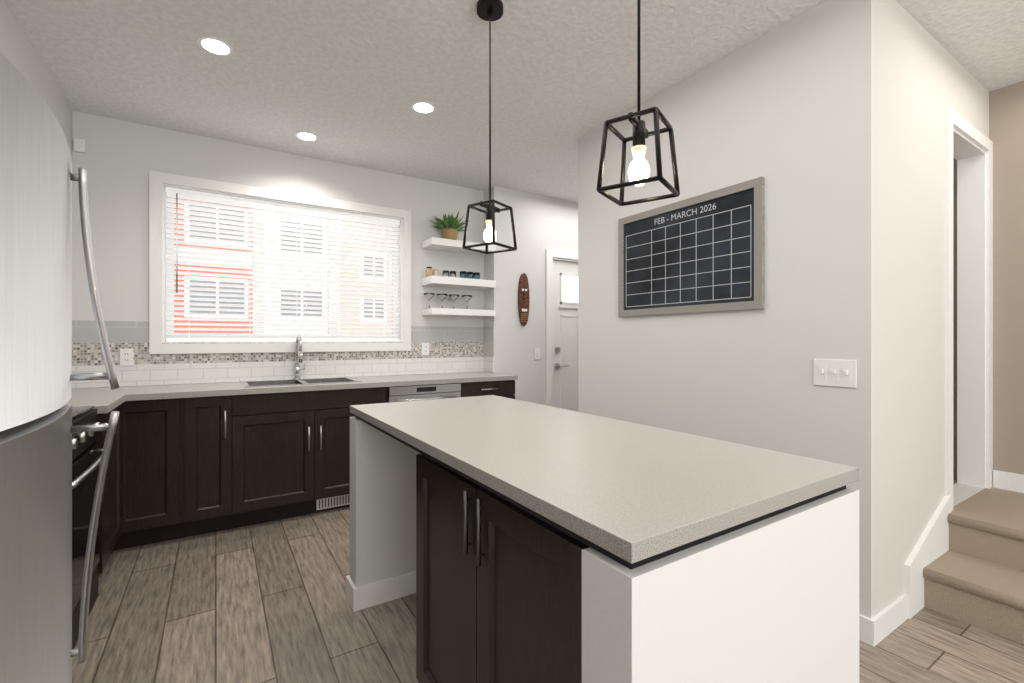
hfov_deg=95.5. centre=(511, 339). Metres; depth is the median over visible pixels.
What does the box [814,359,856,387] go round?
light switch
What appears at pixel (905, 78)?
wall
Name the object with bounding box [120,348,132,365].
electrical outlet
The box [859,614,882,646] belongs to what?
baseboard
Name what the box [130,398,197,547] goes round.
base cabinet
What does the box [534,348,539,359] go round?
light switch
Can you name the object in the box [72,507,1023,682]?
floor
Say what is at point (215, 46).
recessed light
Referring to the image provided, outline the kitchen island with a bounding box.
[346,415,858,682]
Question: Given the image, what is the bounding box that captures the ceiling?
[3,0,1023,202]
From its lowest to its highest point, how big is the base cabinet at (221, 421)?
0.875 m
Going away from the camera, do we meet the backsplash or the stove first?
the stove
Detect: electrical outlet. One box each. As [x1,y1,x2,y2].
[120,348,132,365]
[422,343,428,354]
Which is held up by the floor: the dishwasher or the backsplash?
the dishwasher
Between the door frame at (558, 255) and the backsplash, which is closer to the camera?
the backsplash
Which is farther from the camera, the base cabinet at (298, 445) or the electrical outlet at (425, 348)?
the electrical outlet at (425, 348)
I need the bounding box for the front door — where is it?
[553,260,577,411]
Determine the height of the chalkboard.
0.630 m
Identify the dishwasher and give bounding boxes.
[386,386,469,402]
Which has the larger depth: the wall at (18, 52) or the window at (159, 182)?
the window at (159, 182)
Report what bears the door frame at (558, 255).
attached to the wall at (542, 224)
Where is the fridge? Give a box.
[0,52,119,682]
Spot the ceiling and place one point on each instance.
(348, 82)
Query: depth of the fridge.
0.86 m
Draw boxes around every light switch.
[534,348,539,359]
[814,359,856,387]
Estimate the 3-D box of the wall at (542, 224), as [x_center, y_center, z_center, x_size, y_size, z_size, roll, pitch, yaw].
[0.480,-0.120,5.025,1.770,2.680,0.360,0,0,-33]
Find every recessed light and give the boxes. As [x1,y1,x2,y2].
[197,36,233,55]
[295,131,317,140]
[411,101,435,113]
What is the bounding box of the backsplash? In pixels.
[72,320,493,388]
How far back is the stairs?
2.11 m
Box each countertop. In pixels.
[66,394,125,409]
[71,372,517,401]
[350,395,858,566]
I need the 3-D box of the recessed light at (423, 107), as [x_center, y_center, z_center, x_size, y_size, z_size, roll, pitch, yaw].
[-0.555,-1.457,2.919,0.156,0.006,0.156,0,0,-33]
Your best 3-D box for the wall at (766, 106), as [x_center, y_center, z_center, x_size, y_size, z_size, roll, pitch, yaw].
[0.980,-0.120,2.705,0.120,2.680,1.670,0,0,-33]
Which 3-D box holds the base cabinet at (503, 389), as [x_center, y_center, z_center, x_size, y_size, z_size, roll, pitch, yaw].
[-0.350,0.783,4.175,0.535,0.875,0.577,0,0,-33]
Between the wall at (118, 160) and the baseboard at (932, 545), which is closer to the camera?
the baseboard at (932, 545)
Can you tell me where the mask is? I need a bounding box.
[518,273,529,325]
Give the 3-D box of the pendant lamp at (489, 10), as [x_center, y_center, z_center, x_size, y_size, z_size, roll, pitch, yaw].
[-0.096,-0.928,2.030,0.174,1.064,0.174,0,0,34]
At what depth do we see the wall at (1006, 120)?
2.68 m
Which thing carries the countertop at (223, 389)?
on the base cabinet at (298, 445)
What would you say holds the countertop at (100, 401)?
on the base cabinet at (115, 505)
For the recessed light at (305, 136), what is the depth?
3.33 m
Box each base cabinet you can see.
[95,398,129,573]
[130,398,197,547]
[198,394,245,534]
[246,382,389,525]
[446,382,514,398]
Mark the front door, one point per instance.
(565, 335)
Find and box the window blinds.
[166,187,399,341]
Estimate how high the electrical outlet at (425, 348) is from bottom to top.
0.114 m
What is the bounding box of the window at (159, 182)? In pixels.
[149,170,410,353]
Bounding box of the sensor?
[73,138,85,152]
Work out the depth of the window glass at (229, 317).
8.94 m
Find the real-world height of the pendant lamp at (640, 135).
1.064 m
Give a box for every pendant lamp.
[462,0,516,253]
[596,0,679,205]
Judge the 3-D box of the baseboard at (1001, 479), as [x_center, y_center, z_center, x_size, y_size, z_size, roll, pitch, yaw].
[3.077,0.810,2.304,0.014,0.100,0.980,0,0,-33]
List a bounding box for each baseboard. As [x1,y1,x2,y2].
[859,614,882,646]
[875,492,950,638]
[993,470,1023,492]
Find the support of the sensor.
attached to the wall at (118, 160)
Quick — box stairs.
[923,487,1023,643]
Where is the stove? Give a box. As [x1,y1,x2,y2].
[72,406,102,648]
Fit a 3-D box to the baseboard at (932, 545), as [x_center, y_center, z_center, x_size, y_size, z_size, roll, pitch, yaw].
[1.826,0.990,2.100,0.864,0.460,0.020,0,0,-33]
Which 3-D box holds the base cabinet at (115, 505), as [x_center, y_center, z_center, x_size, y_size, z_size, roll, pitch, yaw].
[-2.349,0.783,2.246,0.686,0.875,0.568,0,0,-33]
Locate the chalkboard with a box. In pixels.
[618,177,763,316]
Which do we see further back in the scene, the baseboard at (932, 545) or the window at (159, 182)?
the window at (159, 182)
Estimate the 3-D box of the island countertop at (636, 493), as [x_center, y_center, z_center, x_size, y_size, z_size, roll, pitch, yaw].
[0.039,0.337,1.667,0.785,0.054,1.770,0,0,-33]
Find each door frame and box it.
[546,249,577,406]
[945,107,992,510]
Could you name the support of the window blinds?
attached to the window at (159, 182)
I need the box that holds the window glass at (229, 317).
[174,198,390,335]
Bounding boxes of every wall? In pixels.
[0,0,71,159]
[72,111,483,388]
[484,186,577,404]
[578,0,837,462]
[838,0,988,618]
[953,81,1023,479]
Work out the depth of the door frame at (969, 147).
2.71 m

